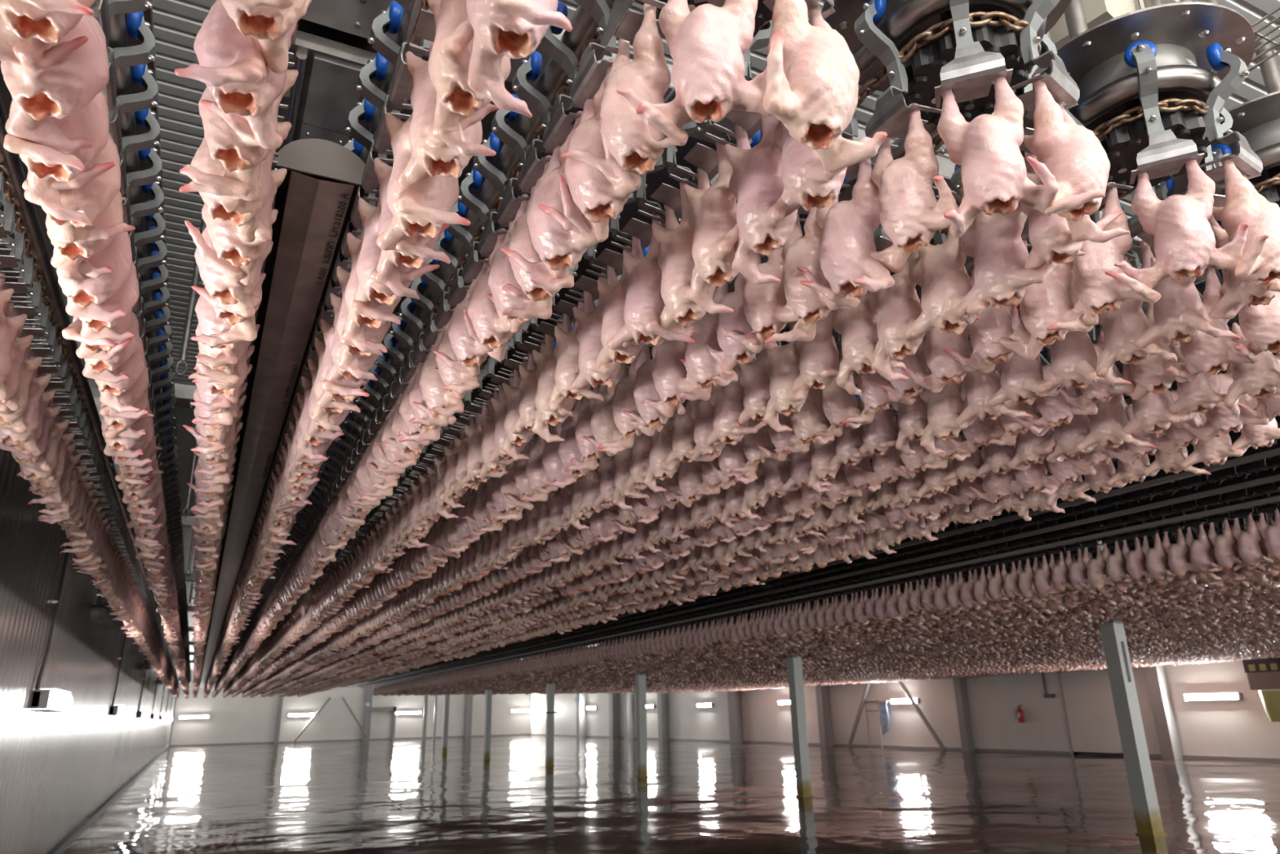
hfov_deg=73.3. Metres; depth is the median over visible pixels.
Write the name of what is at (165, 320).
trolley
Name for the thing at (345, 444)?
trolley
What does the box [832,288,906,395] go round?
chicken
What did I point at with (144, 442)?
chicken
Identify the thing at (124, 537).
trolley
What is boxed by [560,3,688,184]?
chicken
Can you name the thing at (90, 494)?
chicken
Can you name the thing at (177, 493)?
trolley
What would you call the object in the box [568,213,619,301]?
trolley
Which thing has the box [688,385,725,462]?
chicken
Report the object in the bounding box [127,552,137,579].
trolley
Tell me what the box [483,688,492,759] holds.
support post
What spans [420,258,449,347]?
trolley
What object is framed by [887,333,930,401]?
chicken
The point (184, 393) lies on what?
cross beam
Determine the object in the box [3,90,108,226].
chicken
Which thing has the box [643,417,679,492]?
chicken
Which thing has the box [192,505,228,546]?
chicken
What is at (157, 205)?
trolley
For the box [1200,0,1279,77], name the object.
cable tray
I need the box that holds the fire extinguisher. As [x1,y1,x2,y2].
[1015,704,1024,722]
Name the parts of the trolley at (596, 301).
arm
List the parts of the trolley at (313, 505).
arm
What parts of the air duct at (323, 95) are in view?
plate, plate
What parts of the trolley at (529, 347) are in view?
arm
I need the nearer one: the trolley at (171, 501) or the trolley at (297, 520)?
the trolley at (171, 501)
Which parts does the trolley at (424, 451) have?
arm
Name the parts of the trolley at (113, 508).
arm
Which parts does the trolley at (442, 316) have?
arm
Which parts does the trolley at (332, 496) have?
arm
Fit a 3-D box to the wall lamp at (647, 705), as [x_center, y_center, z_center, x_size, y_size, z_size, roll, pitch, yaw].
[0.577,18.782,57.814,0.140,0.192,1.700,8,-20,-25]
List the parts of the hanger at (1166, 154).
arm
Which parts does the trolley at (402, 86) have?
arm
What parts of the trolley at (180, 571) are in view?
arm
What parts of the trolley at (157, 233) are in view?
arm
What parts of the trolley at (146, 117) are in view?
arm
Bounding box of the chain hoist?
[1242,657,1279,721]
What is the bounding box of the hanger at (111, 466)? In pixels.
[109,455,114,468]
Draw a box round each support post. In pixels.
[440,694,449,753]
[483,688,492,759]
[542,681,557,766]
[635,636,648,777]
[786,602,813,797]
[1097,541,1166,836]
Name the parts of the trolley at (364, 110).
arm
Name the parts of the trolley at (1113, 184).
arm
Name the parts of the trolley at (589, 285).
arm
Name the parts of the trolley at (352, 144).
arm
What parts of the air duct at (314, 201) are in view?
plate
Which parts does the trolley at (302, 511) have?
arm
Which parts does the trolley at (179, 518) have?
arm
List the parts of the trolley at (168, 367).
arm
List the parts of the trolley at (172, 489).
arm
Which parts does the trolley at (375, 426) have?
arm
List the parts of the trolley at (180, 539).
arm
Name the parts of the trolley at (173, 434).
arm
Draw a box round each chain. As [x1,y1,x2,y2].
[0,0,179,683]
[265,0,769,598]
[330,0,429,309]
[596,97,1209,461]
[855,11,1041,152]
[888,173,1279,408]
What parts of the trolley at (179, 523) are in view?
arm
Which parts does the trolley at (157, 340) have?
arm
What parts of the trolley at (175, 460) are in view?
arm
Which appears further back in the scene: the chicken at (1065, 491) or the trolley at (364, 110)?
the chicken at (1065, 491)
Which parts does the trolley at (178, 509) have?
arm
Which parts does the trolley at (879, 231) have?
arm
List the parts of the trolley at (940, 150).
arm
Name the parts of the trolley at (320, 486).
arm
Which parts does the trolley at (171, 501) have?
arm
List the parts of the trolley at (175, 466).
arm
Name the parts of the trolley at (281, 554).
arm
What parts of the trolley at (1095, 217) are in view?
arm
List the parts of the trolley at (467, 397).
arm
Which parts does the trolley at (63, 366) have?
arm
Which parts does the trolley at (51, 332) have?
arm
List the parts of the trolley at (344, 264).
arm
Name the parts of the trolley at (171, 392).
arm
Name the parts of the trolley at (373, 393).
arm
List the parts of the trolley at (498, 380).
arm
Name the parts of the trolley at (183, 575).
arm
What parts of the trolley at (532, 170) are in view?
arm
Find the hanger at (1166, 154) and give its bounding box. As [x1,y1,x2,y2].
[1124,40,1204,184]
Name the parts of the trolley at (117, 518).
arm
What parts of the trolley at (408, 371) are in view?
arm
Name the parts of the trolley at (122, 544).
arm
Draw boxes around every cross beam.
[45,373,998,502]
[105,510,368,538]
[131,573,323,586]
[182,605,292,614]
[188,626,275,632]
[189,640,263,645]
[301,0,1216,283]
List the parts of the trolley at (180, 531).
arm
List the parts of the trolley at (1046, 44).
arm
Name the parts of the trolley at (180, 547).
arm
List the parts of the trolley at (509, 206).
arm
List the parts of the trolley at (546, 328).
arm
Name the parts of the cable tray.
stem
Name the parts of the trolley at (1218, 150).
arm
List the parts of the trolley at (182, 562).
arm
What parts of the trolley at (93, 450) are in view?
arm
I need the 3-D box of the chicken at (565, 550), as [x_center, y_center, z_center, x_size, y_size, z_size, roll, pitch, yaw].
[-0.510,0.728,6.067,0.188,0.428,0.271,10,-21,-30]
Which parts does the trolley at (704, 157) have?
arm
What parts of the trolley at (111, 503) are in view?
arm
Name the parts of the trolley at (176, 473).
arm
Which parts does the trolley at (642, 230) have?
arm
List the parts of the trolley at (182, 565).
arm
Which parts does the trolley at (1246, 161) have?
arm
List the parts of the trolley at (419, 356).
arm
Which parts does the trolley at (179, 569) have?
arm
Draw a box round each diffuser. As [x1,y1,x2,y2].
[44,689,72,710]
[115,705,126,715]
[142,711,146,717]
[697,703,711,706]
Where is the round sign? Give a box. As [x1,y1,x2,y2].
[364,701,371,707]
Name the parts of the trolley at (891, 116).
arm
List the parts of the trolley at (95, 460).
arm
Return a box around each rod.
[175,202,206,375]
[182,437,198,517]
[186,528,195,575]
[187,557,195,608]
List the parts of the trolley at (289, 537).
arm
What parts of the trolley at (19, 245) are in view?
arm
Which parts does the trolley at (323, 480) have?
arm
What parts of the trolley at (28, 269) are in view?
arm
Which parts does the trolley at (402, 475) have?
arm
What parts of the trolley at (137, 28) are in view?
arm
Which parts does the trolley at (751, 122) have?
arm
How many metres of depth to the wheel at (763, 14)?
2.04 m
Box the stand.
[865,699,883,747]
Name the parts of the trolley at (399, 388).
arm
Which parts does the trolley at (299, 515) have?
arm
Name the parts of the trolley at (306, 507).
arm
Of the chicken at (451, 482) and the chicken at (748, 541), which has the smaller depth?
the chicken at (451, 482)
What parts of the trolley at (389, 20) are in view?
arm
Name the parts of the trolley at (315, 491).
arm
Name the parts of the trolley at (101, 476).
arm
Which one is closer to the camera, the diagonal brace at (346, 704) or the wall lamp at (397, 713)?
the diagonal brace at (346, 704)
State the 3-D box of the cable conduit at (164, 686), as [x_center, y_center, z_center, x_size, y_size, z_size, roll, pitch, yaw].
[-22.936,12.130,41.581,0.050,3.475,0.329,8,-20,-25]
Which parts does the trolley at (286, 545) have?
arm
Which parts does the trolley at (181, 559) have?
arm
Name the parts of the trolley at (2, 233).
arm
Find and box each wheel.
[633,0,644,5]
[655,0,773,36]
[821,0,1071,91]
[901,9,1028,124]
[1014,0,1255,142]
[1100,97,1212,191]
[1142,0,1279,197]
[1254,34,1279,93]
[1259,164,1279,207]
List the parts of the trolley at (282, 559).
arm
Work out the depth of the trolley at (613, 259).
2.87 m
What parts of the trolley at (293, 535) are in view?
arm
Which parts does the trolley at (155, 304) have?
arm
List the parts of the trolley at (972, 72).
arm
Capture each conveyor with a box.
[0,8,177,617]
[0,13,183,682]
[92,0,1239,688]
[236,17,1279,665]
[240,0,675,635]
[330,0,432,310]
[380,443,1279,679]
[394,480,1279,678]
[400,489,1279,679]
[447,514,1224,671]
[491,467,1278,653]
[497,0,1047,470]
[772,142,1279,448]
[781,417,1279,573]
[787,274,1239,464]
[837,64,1224,343]
[978,351,1277,449]
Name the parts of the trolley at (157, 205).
arm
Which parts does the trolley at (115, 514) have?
arm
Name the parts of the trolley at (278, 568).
arm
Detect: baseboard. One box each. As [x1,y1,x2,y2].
[46,744,169,853]
[169,733,529,746]
[529,733,1279,762]
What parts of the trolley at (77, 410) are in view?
arm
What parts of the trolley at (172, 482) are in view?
arm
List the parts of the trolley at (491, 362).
arm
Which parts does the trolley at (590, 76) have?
arm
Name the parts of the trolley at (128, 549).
arm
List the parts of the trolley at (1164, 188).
arm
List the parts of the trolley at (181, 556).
arm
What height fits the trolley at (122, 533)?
0.412 m
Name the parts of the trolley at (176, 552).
arm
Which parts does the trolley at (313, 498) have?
arm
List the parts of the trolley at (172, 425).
arm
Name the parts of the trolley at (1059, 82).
arm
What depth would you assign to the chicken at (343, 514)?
4.96 m
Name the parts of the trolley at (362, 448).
arm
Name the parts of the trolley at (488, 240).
arm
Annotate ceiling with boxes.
[152,0,1279,670]
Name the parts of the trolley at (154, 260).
arm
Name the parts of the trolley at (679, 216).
arm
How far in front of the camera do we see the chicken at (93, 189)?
1.91 m
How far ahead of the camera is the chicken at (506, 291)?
2.43 m
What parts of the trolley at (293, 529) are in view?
arm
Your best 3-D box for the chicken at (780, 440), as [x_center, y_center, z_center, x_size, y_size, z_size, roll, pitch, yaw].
[0.636,-0.050,3.886,0.160,0.371,0.311,10,-22,-31]
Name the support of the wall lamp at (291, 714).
attached to the wall at (238, 718)
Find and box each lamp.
[30,687,72,711]
[89,588,111,619]
[109,704,126,716]
[136,710,146,718]
[141,655,151,670]
[150,713,158,719]
[157,676,163,684]
[159,715,164,719]
[178,715,208,718]
[288,713,314,716]
[395,711,421,714]
[511,709,530,711]
[586,706,596,709]
[646,704,655,707]
[697,702,713,706]
[777,700,790,704]
[889,697,920,703]
[1182,692,1243,700]
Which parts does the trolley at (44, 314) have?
arm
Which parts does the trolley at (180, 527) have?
arm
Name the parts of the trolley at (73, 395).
arm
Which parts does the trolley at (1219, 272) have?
arm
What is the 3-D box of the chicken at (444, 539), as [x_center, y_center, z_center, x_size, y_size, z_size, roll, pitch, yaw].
[-1.264,0.667,5.867,0.193,0.413,0.325,7,-20,-23]
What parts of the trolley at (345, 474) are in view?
arm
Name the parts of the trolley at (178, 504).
arm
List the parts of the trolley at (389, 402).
arm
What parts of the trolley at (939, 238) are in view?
arm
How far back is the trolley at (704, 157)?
2.35 m
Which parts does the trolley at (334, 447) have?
arm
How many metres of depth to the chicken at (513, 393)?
3.60 m
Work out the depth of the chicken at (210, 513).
4.66 m
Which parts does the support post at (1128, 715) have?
foot plate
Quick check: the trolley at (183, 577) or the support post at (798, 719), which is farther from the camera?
the support post at (798, 719)
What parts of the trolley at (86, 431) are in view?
arm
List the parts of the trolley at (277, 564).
arm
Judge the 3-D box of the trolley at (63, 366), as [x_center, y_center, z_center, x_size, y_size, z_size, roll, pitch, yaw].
[-2.722,-0.316,4.008,0.163,0.412,0.176,8,-20,-25]
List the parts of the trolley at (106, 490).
arm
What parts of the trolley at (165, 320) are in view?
arm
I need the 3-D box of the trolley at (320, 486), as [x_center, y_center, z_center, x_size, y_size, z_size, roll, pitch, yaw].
[-2.405,0.513,6.525,0.163,0.412,0.176,8,-20,-25]
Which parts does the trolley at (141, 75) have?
arm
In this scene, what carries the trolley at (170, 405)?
hanging from the conveyor at (117, 32)
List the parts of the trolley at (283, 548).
arm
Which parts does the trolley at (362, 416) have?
arm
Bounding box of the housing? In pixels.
[1048,0,1145,48]
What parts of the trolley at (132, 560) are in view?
arm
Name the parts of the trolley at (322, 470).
arm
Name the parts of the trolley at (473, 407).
arm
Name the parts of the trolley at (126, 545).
arm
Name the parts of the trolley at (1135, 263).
arm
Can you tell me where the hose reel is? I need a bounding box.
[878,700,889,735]
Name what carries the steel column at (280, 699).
on the floor
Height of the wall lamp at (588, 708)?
0.192 m
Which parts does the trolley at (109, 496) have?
arm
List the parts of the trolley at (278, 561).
arm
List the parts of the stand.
rail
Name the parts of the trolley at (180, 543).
arm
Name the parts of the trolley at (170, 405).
arm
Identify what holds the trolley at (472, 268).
hanging from the conveyor at (584, 25)
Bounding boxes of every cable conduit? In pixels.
[34,537,70,689]
[111,629,127,706]
[137,658,147,711]
[151,673,159,714]
[160,685,164,715]
[1041,672,1055,697]
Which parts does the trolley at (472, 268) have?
arm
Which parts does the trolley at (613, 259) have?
arm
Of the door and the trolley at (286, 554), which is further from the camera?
the door
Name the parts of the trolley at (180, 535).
arm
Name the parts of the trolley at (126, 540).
arm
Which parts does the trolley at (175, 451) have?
arm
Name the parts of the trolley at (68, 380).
arm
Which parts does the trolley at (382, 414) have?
arm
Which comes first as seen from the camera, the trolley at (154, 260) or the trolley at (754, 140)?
the trolley at (754, 140)
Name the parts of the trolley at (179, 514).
arm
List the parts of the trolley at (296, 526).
arm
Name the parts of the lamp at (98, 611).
glass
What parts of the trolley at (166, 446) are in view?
arm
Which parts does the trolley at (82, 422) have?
arm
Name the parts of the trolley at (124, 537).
arm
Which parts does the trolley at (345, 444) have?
arm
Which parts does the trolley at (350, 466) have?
arm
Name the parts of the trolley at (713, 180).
arm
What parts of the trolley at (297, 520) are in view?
arm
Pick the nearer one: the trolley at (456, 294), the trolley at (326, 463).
the trolley at (456, 294)
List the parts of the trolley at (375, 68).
arm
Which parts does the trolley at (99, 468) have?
arm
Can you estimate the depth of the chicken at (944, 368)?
2.93 m
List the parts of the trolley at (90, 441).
arm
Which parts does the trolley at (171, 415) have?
arm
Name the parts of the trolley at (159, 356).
arm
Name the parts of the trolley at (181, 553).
arm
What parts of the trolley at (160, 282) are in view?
arm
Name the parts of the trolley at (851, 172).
arm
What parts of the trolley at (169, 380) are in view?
arm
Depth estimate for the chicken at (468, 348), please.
2.77 m
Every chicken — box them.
[0,0,95,71]
[0,14,109,153]
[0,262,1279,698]
[0,267,13,317]
[0,273,27,399]
[0,298,33,410]
[0,326,42,429]
[0,345,51,452]
[0,388,62,468]
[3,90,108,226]
[4,373,55,456]
[17,405,75,492]
[18,397,70,487]
[22,132,135,242]
[27,418,76,504]
[28,432,81,504]
[38,439,86,519]
[39,451,89,524]
[44,458,93,528]
[45,191,123,277]
[56,231,132,322]
[60,469,96,532]
[62,307,132,359]
[79,260,139,343]
[82,311,139,383]
[93,337,145,413]
[98,357,149,418]
[99,388,147,438]
[101,399,154,457]
[112,408,154,466]
[115,459,155,489]
[118,440,162,482]
[120,430,155,474]
[121,458,163,505]
[126,467,162,512]
[126,520,159,528]
[129,489,164,529]
[129,493,160,523]
[133,526,163,551]
[137,503,166,547]
[174,0,311,148]
[178,69,298,200]
[179,121,292,242]
[182,382,247,444]
[184,208,278,317]
[186,447,237,501]
[188,303,260,384]
[190,345,254,425]
[190,457,235,511]
[191,272,266,356]
[191,395,246,459]
[191,466,234,519]
[191,475,234,524]
[191,492,232,539]
[192,324,260,404]
[192,409,243,467]
[192,484,232,536]
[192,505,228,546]
[193,364,252,439]
[194,435,239,493]
[195,422,243,484]
[201,168,287,285]
[202,240,273,344]
[221,0,306,74]
[260,497,296,545]
[262,502,279,544]
[265,488,296,537]
[268,480,290,536]
[269,472,297,522]
[275,453,312,507]
[275,464,306,515]
[280,444,317,506]
[284,432,319,492]
[288,405,340,474]
[288,420,325,484]
[293,391,336,464]
[296,375,340,459]
[306,358,353,439]
[311,337,360,431]
[315,319,369,408]
[318,493,338,549]
[323,487,346,550]
[324,292,382,388]
[327,480,353,542]
[330,460,364,531]
[333,472,356,538]
[336,266,391,380]
[342,201,401,355]
[342,453,368,519]
[346,443,373,513]
[351,421,386,506]
[353,432,381,507]
[354,186,439,306]
[363,408,397,497]
[365,395,399,479]
[373,157,450,299]
[375,381,416,474]
[376,112,470,254]
[382,365,430,459]
[385,493,405,556]
[391,488,411,547]
[397,481,417,548]
[398,41,499,188]
[398,328,456,441]
[399,347,441,435]
[404,473,431,547]
[405,471,435,536]
[411,307,463,426]
[415,457,440,522]
[425,449,461,516]
[427,0,511,156]
[432,257,493,376]
[433,436,460,519]
[434,284,479,399]
[435,497,461,558]
[443,426,466,507]
[445,492,468,552]
[450,488,479,545]
[453,413,480,492]
[460,476,493,528]
[464,401,490,484]
[465,481,487,536]
[466,0,572,117]
[467,227,513,360]
[477,387,511,477]
[477,476,517,532]
[486,463,511,519]
[488,194,532,333]
[488,373,526,465]
[493,459,533,519]
[500,111,596,280]
[502,155,573,319]
[502,356,533,460]
[506,519,526,552]
[511,340,577,436]
[511,434,538,501]
[514,501,533,547]
[520,423,557,502]
[524,501,546,546]
[532,318,576,442]
[536,493,555,540]
[537,58,641,242]
[542,422,576,488]
[543,486,570,534]
[547,529,583,562]
[548,298,604,417]
[557,518,585,549]
[558,396,599,479]
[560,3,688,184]
[560,484,579,521]
[564,384,615,471]
[568,475,593,529]
[570,272,639,390]
[570,517,598,549]
[577,458,613,512]
[584,507,615,542]
[591,382,628,456]
[592,451,615,508]
[593,504,635,541]
[595,245,650,368]
[596,351,662,448]
[602,496,639,525]
[606,215,694,352]
[612,448,649,510]
[616,0,771,141]
[617,523,640,558]
[621,344,684,435]
[625,432,650,489]
[629,519,648,559]
[630,483,658,524]
[632,477,669,514]
[640,324,697,417]
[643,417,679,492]
[645,514,665,552]
[651,177,715,337]
[653,506,685,542]
[657,462,682,509]
[666,399,696,463]
[666,460,714,507]
[668,528,704,552]
[673,502,693,538]
[677,286,737,400]
[683,137,739,314]
[686,494,712,528]
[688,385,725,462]
[691,526,717,547]
[697,453,735,495]
[698,488,742,524]
[703,271,777,371]
[705,363,767,446]
[705,519,736,542]
[706,439,757,484]
[720,480,760,528]
[722,246,799,353]
[724,113,797,284]
[728,419,781,472]
[730,515,754,536]
[735,529,764,551]
[737,349,770,424]
[739,462,769,519]
[743,506,771,531]
[751,494,786,523]
[754,521,785,551]
[757,457,799,497]
[763,0,887,172]
[763,320,809,431]
[764,207,860,343]
[764,412,798,461]
[772,514,804,543]
[774,120,871,221]
[775,487,814,522]
[781,448,835,491]
[782,386,834,453]
[788,510,822,542]
[791,310,839,390]
[796,157,894,310]
[798,527,836,551]
[800,479,830,508]
[801,503,837,531]
[807,411,840,493]
[810,462,862,508]
[813,522,855,545]
[815,350,866,436]
[824,496,857,527]
[829,396,875,466]
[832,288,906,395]
[832,513,873,540]
[837,455,880,496]
[841,371,915,423]
[847,466,876,524]
[848,407,915,484]
[850,491,900,533]
[858,398,897,455]
[868,253,925,381]
[869,102,958,272]
[869,505,918,526]
[871,463,902,511]
[879,524,903,554]
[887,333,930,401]
[888,449,924,507]
[891,393,937,454]
[892,416,937,478]
[900,470,940,520]
[900,505,927,540]
[901,324,989,392]
[904,226,990,338]
[917,458,959,497]
[919,360,972,454]
[920,457,965,513]
[923,432,970,469]
[923,496,949,541]
[937,76,1059,237]
[941,480,969,524]
[942,268,1030,373]
[942,435,989,482]
[946,381,1004,453]
[946,447,990,505]
[954,186,1084,324]
[954,364,1032,426]
[963,497,1001,523]
[968,444,1026,502]
[977,437,1026,476]
[987,322,1053,406]
[989,364,1044,445]
[991,240,1098,360]
[991,469,1026,513]
[1008,400,1056,471]
[1010,353,1097,435]
[1011,439,1057,495]
[1017,460,1065,520]
[1021,151,1122,268]
[1022,73,1129,243]
[1035,280,1131,396]
[1044,455,1096,511]
[1045,386,1090,462]
[1046,426,1096,487]
[1047,182,1160,333]
[1058,324,1134,410]
[1063,414,1127,471]
[1073,453,1127,493]
[1075,363,1155,452]
[1096,255,1177,386]
[1102,394,1169,464]
[1106,444,1157,487]
[1114,159,1248,288]
[1116,302,1197,399]
[1122,363,1196,434]
[1133,240,1239,348]
[1142,430,1211,475]
[1154,389,1221,454]
[1164,268,1259,382]
[1168,340,1226,414]
[1177,362,1269,442]
[1179,412,1251,471]
[1208,213,1279,319]
[1212,153,1279,294]
[1221,278,1279,363]
[1223,322,1279,417]
[1228,393,1279,452]
[1238,351,1279,422]
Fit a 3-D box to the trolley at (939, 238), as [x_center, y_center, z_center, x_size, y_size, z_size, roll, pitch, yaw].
[1.069,-0.692,3.130,0.163,0.412,0.176,8,-20,-25]
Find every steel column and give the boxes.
[273,696,283,742]
[362,683,373,740]
[422,675,428,740]
[432,675,438,739]
[464,693,472,737]
[576,693,586,737]
[608,692,620,738]
[623,692,634,738]
[657,692,668,740]
[727,690,743,742]
[815,684,833,746]
[952,675,973,751]
[1143,663,1182,759]
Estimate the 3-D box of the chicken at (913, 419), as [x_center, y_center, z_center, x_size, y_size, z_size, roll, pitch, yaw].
[1.180,-0.097,3.743,0.173,0.398,0.216,7,-20,-23]
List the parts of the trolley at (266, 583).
arm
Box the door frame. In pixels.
[371,706,396,739]
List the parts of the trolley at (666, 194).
arm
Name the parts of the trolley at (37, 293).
arm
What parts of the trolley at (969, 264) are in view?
arm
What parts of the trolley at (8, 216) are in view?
arm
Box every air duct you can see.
[199,137,368,687]
[271,30,377,170]
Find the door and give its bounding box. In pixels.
[1057,667,1123,756]
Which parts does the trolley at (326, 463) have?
arm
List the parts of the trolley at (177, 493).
arm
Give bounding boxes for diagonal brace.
[292,697,331,742]
[341,697,367,737]
[847,682,871,746]
[897,680,946,750]
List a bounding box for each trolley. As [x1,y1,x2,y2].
[0,170,9,245]
[0,192,21,273]
[0,201,30,298]
[0,232,39,320]
[8,251,46,341]
[17,274,53,359]
[26,295,60,376]
[31,315,66,391]
[38,334,71,405]
[45,351,75,418]
[50,364,80,430]
[60,379,84,440]
[63,394,88,451]
[65,402,92,461]
[70,415,95,469]
[75,426,98,477]
[79,432,102,485]
[82,442,104,493]
[85,450,107,499]
[88,460,110,506]
[89,0,153,110]
[90,466,111,511]
[93,475,114,517]
[96,482,116,523]
[98,486,118,528]
[102,492,119,533]
[104,498,122,537]
[106,503,123,542]
[108,11,155,154]
[108,63,159,195]
[109,510,125,546]
[110,515,126,550]
[111,521,128,554]
[113,526,129,557]
[117,531,132,564]
[118,108,160,225]
[120,532,131,561]
[120,537,133,568]
[121,147,163,258]
[123,541,134,571]
[124,544,136,573]
[125,548,137,577]
[126,553,139,582]
[127,180,164,279]
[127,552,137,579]
[127,560,141,587]
[132,199,166,311]
[132,250,168,350]
[134,564,140,585]
[136,226,167,332]
[136,272,169,366]
[138,292,171,383]
[143,310,172,399]
[146,328,173,412]
[148,343,173,423]
[151,359,174,435]
[153,373,174,445]
[155,386,175,456]
[155,398,176,465]
[155,409,177,471]
[155,430,177,488]
[158,439,177,495]
[159,420,177,479]
[159,447,178,502]
[161,463,179,514]
[163,455,178,507]
[163,477,180,525]
[164,471,179,519]
[164,484,180,530]
[165,496,181,539]
[166,490,181,535]
[166,502,181,544]
[166,503,182,548]
[167,508,182,552]
[167,513,182,555]
[168,518,182,559]
[168,526,182,566]
[168,531,182,569]
[170,522,182,563]
[170,539,183,575]
[172,535,183,573]
[172,552,183,583]
[173,546,183,577]
[173,549,183,581]
[173,558,184,586]
[173,571,185,599]
[174,558,184,588]
[174,561,184,590]
[174,564,184,593]
[175,567,184,595]
[176,571,185,597]
[176,574,185,601]
[176,577,185,603]
[177,579,185,604]
[257,503,262,518]
[259,497,264,512]
[260,589,267,612]
[261,490,265,507]
[261,587,268,610]
[262,585,270,608]
[263,482,269,500]
[263,583,271,607]
[264,581,271,605]
[265,477,272,494]
[265,579,273,604]
[266,578,274,601]
[267,453,283,487]
[268,575,275,599]
[269,573,277,597]
[270,460,279,479]
[271,568,279,593]
[271,571,279,595]
[272,446,287,471]
[273,564,281,591]
[274,555,283,589]
[275,442,287,463]
[275,553,284,586]
[276,550,286,584]
[277,546,288,582]
[278,61,294,108]
[278,431,292,453]
[280,545,292,576]
[280,546,289,579]
[281,420,296,444]
[283,536,293,573]
[284,410,291,434]
[285,535,296,570]
[286,531,297,567]
[288,394,304,422]
[288,526,300,564]
[290,522,302,560]
[292,379,312,408]
[292,514,304,557]
[295,513,307,554]
[296,368,304,394]
[296,508,310,550]
[298,503,312,546]
[301,352,312,381]
[303,497,315,542]
[306,333,318,364]
[306,492,319,537]
[307,486,322,533]
[311,308,334,349]
[311,480,325,528]
[315,473,328,523]
[316,568,325,582]
[317,284,342,329]
[317,466,331,518]
[319,458,337,512]
[319,553,337,579]
[321,564,332,576]
[322,450,339,506]
[323,561,334,573]
[324,257,351,308]
[326,443,343,500]
[327,560,337,571]
[328,551,342,568]
[330,435,348,493]
[331,548,345,564]
[332,222,362,284]
[334,424,354,486]
[336,549,347,561]
[337,528,359,558]
[340,137,375,257]
[340,414,359,479]
[340,524,362,555]
[343,404,365,471]
[344,97,386,227]
[344,519,366,551]
[346,514,370,546]
[349,395,371,462]
[351,510,374,543]
[354,381,377,453]
[355,51,400,194]
[355,506,378,539]
[358,500,383,534]
[361,368,384,443]
[362,508,379,529]
[367,0,411,155]
[367,506,385,524]
[368,355,389,432]
[371,498,387,519]
[373,340,396,421]
[376,477,403,514]
[381,470,408,508]
[382,324,407,408]
[386,473,406,502]
[388,0,431,109]
[389,307,415,395]
[392,454,422,496]
[397,289,426,381]
[398,445,428,488]
[404,453,426,481]
[407,276,437,365]
[411,426,443,475]
[418,440,442,466]
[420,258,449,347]
[426,425,449,458]
[434,229,463,328]
[435,397,464,447]
[444,199,478,307]
[444,388,475,439]
[453,368,490,426]
[457,166,494,284]
[463,359,502,415]
[472,131,507,257]
[475,337,515,402]
[487,320,528,388]
[491,93,529,226]
[500,328,536,376]
[511,50,551,193]
[515,291,559,356]
[531,262,578,342]
[538,1,582,153]
[551,241,598,322]
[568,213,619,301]
[570,0,616,108]
[591,192,634,276]
[593,297,631,367]
[614,269,653,346]
[615,155,667,248]
[640,240,649,257]
[643,120,702,216]
[675,120,736,181]
[675,211,732,287]
[709,173,764,278]
[711,19,772,140]
[748,129,760,148]
[796,191,840,222]
[840,111,878,187]
[853,0,941,148]
[873,226,920,302]
[874,147,893,251]
[918,228,970,297]
[932,133,960,207]
[934,0,1013,107]
[951,112,992,199]
[951,164,973,273]
[1010,0,1079,111]
[1015,33,1057,164]
[1021,127,1031,246]
[1062,101,1133,206]
[1088,211,1136,262]
[1102,204,1147,304]
[1130,186,1155,253]
[1154,177,1210,281]
[1199,43,1262,186]
[1199,106,1254,221]
[1211,143,1231,191]
[1215,220,1239,311]
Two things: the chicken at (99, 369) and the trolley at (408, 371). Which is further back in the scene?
the trolley at (408, 371)
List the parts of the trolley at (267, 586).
arm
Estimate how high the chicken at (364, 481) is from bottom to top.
0.444 m
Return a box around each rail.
[333,447,1279,688]
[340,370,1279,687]
[346,474,1279,688]
[360,495,1279,688]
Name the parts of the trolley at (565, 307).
arm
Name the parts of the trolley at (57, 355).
arm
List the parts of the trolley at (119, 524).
arm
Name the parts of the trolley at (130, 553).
arm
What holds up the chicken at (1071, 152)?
hanging from the trolley at (1059, 82)
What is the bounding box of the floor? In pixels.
[62,734,1279,853]
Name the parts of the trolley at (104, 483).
arm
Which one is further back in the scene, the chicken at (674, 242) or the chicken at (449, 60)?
the chicken at (674, 242)
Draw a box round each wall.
[0,440,175,853]
[169,670,530,745]
[529,655,1279,758]
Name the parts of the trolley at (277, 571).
arm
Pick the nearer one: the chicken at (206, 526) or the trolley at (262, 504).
the chicken at (206, 526)
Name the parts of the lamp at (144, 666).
glass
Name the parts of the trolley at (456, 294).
arm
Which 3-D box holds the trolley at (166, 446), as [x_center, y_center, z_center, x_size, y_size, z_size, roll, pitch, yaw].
[-3.044,0.178,5.476,0.163,0.412,0.176,8,-20,-25]
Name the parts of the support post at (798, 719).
foot plate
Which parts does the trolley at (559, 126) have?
arm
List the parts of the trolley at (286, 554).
arm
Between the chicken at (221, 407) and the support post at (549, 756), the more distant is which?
the support post at (549, 756)
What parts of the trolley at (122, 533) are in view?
arm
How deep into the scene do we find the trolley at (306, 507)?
7.19 m
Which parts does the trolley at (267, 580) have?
arm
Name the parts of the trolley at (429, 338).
arm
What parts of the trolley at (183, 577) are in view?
arm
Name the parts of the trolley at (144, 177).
arm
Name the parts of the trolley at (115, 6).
arm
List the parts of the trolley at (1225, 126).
arm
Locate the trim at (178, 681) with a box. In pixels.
[168,680,178,744]
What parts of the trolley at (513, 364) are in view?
arm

